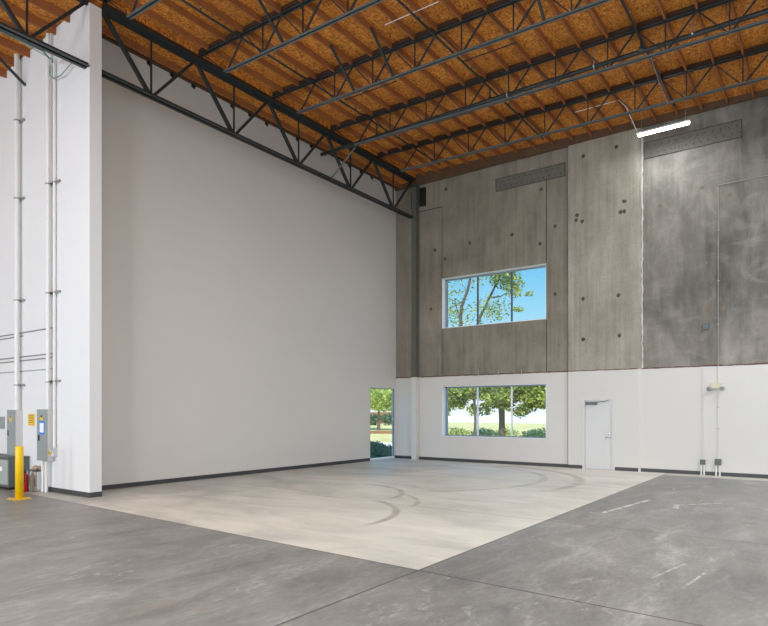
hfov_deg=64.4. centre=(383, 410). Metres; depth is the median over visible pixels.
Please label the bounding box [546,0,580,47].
rafter
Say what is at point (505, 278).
leafy tree
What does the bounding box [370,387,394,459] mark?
door frame
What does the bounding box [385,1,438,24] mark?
conduit
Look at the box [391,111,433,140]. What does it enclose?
rafter
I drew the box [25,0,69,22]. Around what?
rafter
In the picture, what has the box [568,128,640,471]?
wall
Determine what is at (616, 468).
baseboard
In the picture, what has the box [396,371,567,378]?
trim
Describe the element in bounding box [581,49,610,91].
rafter
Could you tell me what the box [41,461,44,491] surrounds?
panel riser
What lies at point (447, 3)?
rafter
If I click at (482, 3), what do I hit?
rafter
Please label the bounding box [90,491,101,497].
baseboard
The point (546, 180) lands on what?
trim
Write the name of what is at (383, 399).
leafy tree
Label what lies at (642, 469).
baseboard
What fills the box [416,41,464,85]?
rafter
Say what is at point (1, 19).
rafter
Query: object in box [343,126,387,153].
rafter
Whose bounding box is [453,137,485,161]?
rafter
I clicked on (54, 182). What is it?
vertical conduit
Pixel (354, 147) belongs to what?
rod
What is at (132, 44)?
rafter
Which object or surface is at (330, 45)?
brace
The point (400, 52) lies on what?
rafter
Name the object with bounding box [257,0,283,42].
brace
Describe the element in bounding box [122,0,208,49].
rafter
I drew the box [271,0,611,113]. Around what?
joist
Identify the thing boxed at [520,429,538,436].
leafy bush
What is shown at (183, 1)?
pipe
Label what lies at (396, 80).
bar
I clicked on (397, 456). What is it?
baseboard
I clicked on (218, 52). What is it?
rafter
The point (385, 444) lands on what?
leafy bush
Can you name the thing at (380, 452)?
leafy bush
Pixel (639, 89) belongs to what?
rafter
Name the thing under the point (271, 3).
rafter
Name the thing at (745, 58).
rafter
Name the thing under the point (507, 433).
leafy bush
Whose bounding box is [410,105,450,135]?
rafter
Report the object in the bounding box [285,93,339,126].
rafter
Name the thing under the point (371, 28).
brace
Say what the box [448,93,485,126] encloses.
rafter
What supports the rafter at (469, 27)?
attached to the ceiling
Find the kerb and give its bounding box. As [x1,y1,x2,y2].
[370,431,391,433]
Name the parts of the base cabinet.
door, lid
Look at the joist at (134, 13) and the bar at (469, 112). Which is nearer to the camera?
the joist at (134, 13)
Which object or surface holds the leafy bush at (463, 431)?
on the ground
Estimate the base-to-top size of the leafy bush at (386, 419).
2.240 m
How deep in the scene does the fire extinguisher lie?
13.53 m
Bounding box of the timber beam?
[102,1,415,179]
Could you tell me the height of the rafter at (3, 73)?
0.190 m
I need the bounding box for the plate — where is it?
[0,417,4,428]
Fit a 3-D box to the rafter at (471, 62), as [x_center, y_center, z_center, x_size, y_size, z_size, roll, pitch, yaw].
[1.921,-8.609,14.737,0.040,0.140,2.360,0,0,36]
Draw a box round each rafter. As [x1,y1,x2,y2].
[0,1,55,34]
[0,18,42,40]
[0,36,29,57]
[0,52,13,66]
[0,67,6,77]
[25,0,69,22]
[102,25,181,71]
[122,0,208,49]
[160,0,225,40]
[184,70,256,111]
[192,0,242,31]
[212,49,282,92]
[226,0,261,22]
[229,41,298,85]
[247,32,315,78]
[258,108,314,142]
[261,0,280,12]
[266,24,334,71]
[285,13,352,64]
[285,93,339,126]
[301,86,356,120]
[306,3,372,56]
[316,139,362,167]
[319,79,372,115]
[333,0,391,48]
[337,72,389,109]
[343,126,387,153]
[356,65,407,103]
[358,122,401,149]
[364,165,401,187]
[369,0,414,39]
[375,58,425,98]
[375,116,417,145]
[388,154,424,175]
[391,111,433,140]
[396,49,445,91]
[403,150,438,172]
[404,0,437,30]
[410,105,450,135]
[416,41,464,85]
[420,146,454,168]
[428,99,468,130]
[436,141,468,165]
[440,32,485,78]
[441,0,461,20]
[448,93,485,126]
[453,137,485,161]
[463,22,508,70]
[467,86,504,120]
[469,132,501,157]
[476,0,486,10]
[487,13,530,63]
[487,127,517,153]
[489,80,524,115]
[506,122,535,149]
[509,73,544,109]
[514,2,555,55]
[525,117,553,144]
[533,65,565,103]
[545,111,572,140]
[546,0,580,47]
[556,58,586,97]
[566,106,591,135]
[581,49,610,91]
[584,0,607,38]
[589,100,612,130]
[608,41,634,84]
[611,93,633,125]
[623,0,636,27]
[636,87,656,120]
[637,32,660,75]
[656,0,665,19]
[660,80,677,114]
[666,22,686,70]
[687,73,701,109]
[693,0,697,8]
[696,13,713,62]
[714,65,727,103]
[731,2,743,54]
[744,57,753,96]
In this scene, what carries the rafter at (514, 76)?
attached to the ceiling
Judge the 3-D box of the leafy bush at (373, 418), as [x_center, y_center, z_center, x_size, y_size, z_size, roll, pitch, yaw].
[-2.059,1.319,90.206,3.483,2.019,3.378,0,0,18]
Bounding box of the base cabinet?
[0,453,28,489]
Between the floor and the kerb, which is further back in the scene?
the kerb
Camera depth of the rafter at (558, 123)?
18.25 m
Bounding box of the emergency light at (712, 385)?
[706,383,723,390]
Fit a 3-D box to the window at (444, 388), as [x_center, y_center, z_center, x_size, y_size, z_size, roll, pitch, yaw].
[3.773,0.013,21.102,3.910,1.805,0.302,0,0,36]
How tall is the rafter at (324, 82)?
0.140 m
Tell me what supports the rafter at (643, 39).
attached to the ceiling
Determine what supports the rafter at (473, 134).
attached to the ceiling
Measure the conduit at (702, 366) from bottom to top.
2.630 m
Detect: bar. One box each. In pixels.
[345,80,396,99]
[436,112,471,122]
[464,42,516,61]
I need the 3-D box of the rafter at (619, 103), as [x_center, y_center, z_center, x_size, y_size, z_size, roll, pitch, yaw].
[6.748,-8.555,17.231,0.040,0.140,2.310,0,0,36]
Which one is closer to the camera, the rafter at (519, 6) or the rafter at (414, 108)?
the rafter at (519, 6)
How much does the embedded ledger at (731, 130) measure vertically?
0.490 m
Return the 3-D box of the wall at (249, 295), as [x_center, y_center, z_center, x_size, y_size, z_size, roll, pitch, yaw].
[-3.203,-3.450,18.396,0.120,10.500,12.300,0,0,36]
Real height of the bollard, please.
1.085 m
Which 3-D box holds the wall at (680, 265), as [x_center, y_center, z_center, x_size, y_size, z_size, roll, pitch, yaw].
[9.012,-3.800,17.348,21.120,11.200,0.360,0,0,36]
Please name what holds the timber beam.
on the girder at (107, 13)
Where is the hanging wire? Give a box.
[49,63,71,78]
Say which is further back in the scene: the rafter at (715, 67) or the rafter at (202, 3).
the rafter at (715, 67)
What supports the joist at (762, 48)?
attached to the ceiling
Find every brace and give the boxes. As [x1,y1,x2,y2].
[0,57,25,85]
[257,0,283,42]
[329,44,354,90]
[370,26,393,76]
[537,0,545,20]
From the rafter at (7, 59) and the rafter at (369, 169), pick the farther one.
the rafter at (369, 169)
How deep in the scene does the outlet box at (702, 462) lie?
17.07 m
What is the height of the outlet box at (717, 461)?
0.470 m
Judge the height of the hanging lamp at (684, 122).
0.858 m
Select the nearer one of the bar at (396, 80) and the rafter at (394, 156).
the bar at (396, 80)
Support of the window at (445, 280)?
in the wall at (680, 265)
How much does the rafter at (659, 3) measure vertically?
0.140 m
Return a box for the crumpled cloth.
[32,465,39,469]
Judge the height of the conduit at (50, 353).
0.028 m
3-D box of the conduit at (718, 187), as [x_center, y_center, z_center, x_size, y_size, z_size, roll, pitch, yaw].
[9.265,-2.420,16.914,0.060,7.600,0.045,0,0,36]
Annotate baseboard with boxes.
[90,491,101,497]
[102,458,369,489]
[396,455,567,467]
[568,464,581,468]
[615,467,637,471]
[641,468,767,478]
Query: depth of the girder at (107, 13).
15.82 m
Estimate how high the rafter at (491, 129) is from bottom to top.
0.140 m
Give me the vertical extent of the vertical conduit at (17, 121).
8.400 m
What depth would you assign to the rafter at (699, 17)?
13.95 m
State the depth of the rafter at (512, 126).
18.98 m
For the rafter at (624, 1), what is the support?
attached to the ceiling
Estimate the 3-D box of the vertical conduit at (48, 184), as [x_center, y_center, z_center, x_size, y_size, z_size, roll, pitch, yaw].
[-7.431,-4.185,13.528,0.400,8.330,0.147,0,0,36]
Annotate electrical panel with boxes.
[7,410,22,455]
[37,409,56,460]
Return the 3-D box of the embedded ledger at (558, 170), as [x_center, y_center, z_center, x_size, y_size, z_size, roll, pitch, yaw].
[4.799,-7.715,20.167,2.410,0.430,0.030,0,0,36]
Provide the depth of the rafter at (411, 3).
13.20 m
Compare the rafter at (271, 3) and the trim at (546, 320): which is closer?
the rafter at (271, 3)
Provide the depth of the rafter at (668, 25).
14.29 m
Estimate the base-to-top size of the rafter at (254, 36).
0.140 m
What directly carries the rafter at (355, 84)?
attached to the ceiling
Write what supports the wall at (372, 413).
on the ground
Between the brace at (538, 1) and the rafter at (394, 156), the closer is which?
the brace at (538, 1)
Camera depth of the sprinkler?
14.42 m
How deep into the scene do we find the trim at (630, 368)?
18.57 m
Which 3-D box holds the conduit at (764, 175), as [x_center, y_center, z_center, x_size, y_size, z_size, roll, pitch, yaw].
[10.717,-6.280,15.850,3.600,0.060,0.020,0,0,36]
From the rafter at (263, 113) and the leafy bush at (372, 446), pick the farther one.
the leafy bush at (372, 446)
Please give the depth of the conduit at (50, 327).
14.19 m
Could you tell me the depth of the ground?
94.89 m
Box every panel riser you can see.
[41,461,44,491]
[45,461,47,491]
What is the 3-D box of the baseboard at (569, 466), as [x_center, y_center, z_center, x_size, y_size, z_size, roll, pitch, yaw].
[6.011,1.748,19.198,0.470,0.105,0.014,0,0,36]
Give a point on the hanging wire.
(70, 63)
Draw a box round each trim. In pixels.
[102,34,395,188]
[395,88,767,190]
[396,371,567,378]
[546,180,546,261]
[546,320,546,371]
[568,368,637,371]
[641,130,643,367]
[642,363,767,368]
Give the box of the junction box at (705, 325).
[703,323,708,329]
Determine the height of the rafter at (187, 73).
0.140 m
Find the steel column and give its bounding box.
[411,185,419,459]
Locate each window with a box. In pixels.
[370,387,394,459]
[442,264,545,328]
[442,384,545,438]
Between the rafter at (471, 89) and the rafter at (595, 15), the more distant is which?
the rafter at (471, 89)
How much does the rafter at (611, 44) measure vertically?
0.140 m
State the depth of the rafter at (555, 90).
16.21 m
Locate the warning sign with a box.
[28,414,34,425]
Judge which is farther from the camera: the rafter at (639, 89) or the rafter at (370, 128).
the rafter at (370, 128)
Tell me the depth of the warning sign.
14.15 m
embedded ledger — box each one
[496,162,564,191]
[644,119,741,158]
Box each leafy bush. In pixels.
[370,414,380,424]
[370,444,374,457]
[370,446,391,457]
[371,443,382,456]
[376,444,391,454]
[380,413,391,424]
[448,427,472,434]
[470,427,493,435]
[473,428,497,435]
[493,427,520,435]
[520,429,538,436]
[527,427,545,436]
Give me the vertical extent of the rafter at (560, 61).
0.140 m
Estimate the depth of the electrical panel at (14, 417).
14.38 m
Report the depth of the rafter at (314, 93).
17.30 m
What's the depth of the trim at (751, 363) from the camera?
17.13 m
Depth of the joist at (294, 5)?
13.29 m
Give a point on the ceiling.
(612, 14)
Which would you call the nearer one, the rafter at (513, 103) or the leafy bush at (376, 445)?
the rafter at (513, 103)
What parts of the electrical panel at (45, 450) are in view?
door, disconnect lever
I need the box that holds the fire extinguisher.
[24,469,28,491]
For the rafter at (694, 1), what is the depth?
12.65 m
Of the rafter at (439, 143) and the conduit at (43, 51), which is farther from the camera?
the rafter at (439, 143)
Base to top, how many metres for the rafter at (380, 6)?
0.140 m
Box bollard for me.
[7,446,31,499]
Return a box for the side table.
[25,469,40,491]
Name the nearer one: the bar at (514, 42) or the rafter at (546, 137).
the bar at (514, 42)
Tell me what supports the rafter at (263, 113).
attached to the ceiling
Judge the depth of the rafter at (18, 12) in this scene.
13.07 m
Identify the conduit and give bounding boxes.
[0,31,52,62]
[0,327,52,336]
[0,353,52,359]
[0,357,52,362]
[2,368,52,372]
[14,54,24,409]
[19,41,50,72]
[37,49,60,447]
[45,33,56,409]
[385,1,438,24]
[576,100,636,130]
[702,366,702,459]
[717,187,718,458]
[720,175,767,184]
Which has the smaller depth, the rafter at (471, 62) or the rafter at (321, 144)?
the rafter at (471, 62)
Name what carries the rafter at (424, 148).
attached to the ceiling
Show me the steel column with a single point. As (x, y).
(414, 189)
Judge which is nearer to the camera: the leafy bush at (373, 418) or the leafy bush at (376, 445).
the leafy bush at (376, 445)
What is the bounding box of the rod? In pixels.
[332,147,355,177]
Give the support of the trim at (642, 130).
attached to the wall at (680, 265)
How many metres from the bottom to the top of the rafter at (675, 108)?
0.140 m
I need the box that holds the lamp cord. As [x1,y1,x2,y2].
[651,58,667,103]
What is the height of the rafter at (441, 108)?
0.140 m
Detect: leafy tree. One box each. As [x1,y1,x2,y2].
[370,388,391,429]
[370,389,391,412]
[448,272,533,434]
[448,386,545,435]
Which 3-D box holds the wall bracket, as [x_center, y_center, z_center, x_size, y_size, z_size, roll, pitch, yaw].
[1.433,-7.915,22.568,0.240,0.670,0.100,0,0,36]
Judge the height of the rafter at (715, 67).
0.140 m
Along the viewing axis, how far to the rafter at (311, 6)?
13.86 m
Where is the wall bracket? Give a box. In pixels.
[419,187,425,206]
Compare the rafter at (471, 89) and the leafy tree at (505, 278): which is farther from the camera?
the leafy tree at (505, 278)
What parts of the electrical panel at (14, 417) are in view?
door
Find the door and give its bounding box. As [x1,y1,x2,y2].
[582,398,614,469]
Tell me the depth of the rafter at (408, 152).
21.13 m
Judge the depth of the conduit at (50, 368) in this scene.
14.16 m
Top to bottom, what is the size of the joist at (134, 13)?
1.167 m
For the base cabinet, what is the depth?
13.94 m
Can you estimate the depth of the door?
18.81 m
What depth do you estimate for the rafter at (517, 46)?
14.11 m
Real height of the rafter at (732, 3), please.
0.140 m
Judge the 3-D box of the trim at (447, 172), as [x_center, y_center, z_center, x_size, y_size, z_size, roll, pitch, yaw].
[8.929,-8.610,17.131,21.000,0.420,0.090,0,0,36]
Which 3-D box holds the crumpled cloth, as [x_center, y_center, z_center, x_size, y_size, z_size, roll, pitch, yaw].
[-7.861,1.281,13.783,0.291,0.109,0.123,0,0,36]
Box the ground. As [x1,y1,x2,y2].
[370,414,545,457]
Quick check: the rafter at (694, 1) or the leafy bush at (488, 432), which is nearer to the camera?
the rafter at (694, 1)
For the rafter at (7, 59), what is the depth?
14.38 m
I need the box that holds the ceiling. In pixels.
[0,0,767,185]
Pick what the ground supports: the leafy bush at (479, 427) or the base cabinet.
the leafy bush at (479, 427)
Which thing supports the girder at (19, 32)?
attached to the ceiling
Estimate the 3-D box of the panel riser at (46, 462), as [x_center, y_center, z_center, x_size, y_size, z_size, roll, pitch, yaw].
[-7.495,1.450,13.542,0.070,0.700,0.072,0,0,36]
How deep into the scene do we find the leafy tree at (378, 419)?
65.98 m
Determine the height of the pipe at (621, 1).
0.321 m
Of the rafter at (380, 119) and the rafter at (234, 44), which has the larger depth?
the rafter at (380, 119)
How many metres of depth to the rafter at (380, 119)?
19.01 m
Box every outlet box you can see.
[700,459,704,474]
[715,459,720,475]
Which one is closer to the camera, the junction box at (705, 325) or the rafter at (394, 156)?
the junction box at (705, 325)
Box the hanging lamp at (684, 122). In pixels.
[636,94,690,136]
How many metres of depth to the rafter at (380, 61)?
15.98 m
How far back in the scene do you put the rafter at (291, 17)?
14.20 m
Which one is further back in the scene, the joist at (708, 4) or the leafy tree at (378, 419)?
the leafy tree at (378, 419)
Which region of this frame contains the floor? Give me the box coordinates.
[0,458,767,625]
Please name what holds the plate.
attached to the wall at (77, 465)
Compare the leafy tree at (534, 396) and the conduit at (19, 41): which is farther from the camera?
the leafy tree at (534, 396)
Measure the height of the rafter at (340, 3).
0.140 m
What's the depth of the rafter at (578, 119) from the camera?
17.93 m
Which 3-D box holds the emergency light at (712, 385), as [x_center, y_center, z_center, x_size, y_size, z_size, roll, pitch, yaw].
[9.173,-0.661,16.872,0.441,0.219,0.222,0,0,36]
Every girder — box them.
[0,0,89,68]
[101,5,414,218]
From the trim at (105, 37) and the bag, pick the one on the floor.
the bag
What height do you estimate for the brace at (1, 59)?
0.742 m
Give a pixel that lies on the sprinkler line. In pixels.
(398, 1)
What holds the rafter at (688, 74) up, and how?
attached to the ceiling
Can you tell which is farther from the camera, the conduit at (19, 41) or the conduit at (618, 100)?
the conduit at (618, 100)
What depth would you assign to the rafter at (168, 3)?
13.53 m
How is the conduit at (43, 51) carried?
attached to the girder at (19, 32)
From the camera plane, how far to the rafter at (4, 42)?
13.93 m
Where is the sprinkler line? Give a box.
[396,0,543,139]
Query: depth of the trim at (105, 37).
16.70 m
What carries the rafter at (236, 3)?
attached to the ceiling
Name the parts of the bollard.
post, plate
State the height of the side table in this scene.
0.465 m
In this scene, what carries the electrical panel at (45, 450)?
attached to the wall at (77, 465)
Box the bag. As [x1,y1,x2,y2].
[29,471,34,491]
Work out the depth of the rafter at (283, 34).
14.64 m
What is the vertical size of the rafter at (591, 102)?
0.140 m
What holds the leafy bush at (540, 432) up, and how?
on the ground
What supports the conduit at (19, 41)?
attached to the wall at (77, 465)
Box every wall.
[0,2,101,497]
[102,38,395,484]
[370,412,391,423]
[396,96,767,474]
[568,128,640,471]
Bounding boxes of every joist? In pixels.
[100,0,161,19]
[198,0,384,72]
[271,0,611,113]
[330,0,767,145]
[377,43,767,171]
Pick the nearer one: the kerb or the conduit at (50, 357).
the conduit at (50, 357)
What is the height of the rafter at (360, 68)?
0.140 m
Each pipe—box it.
[180,0,440,164]
[620,0,674,106]
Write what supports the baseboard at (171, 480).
attached to the wall at (249, 295)
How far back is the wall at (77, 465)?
13.32 m
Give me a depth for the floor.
7.99 m

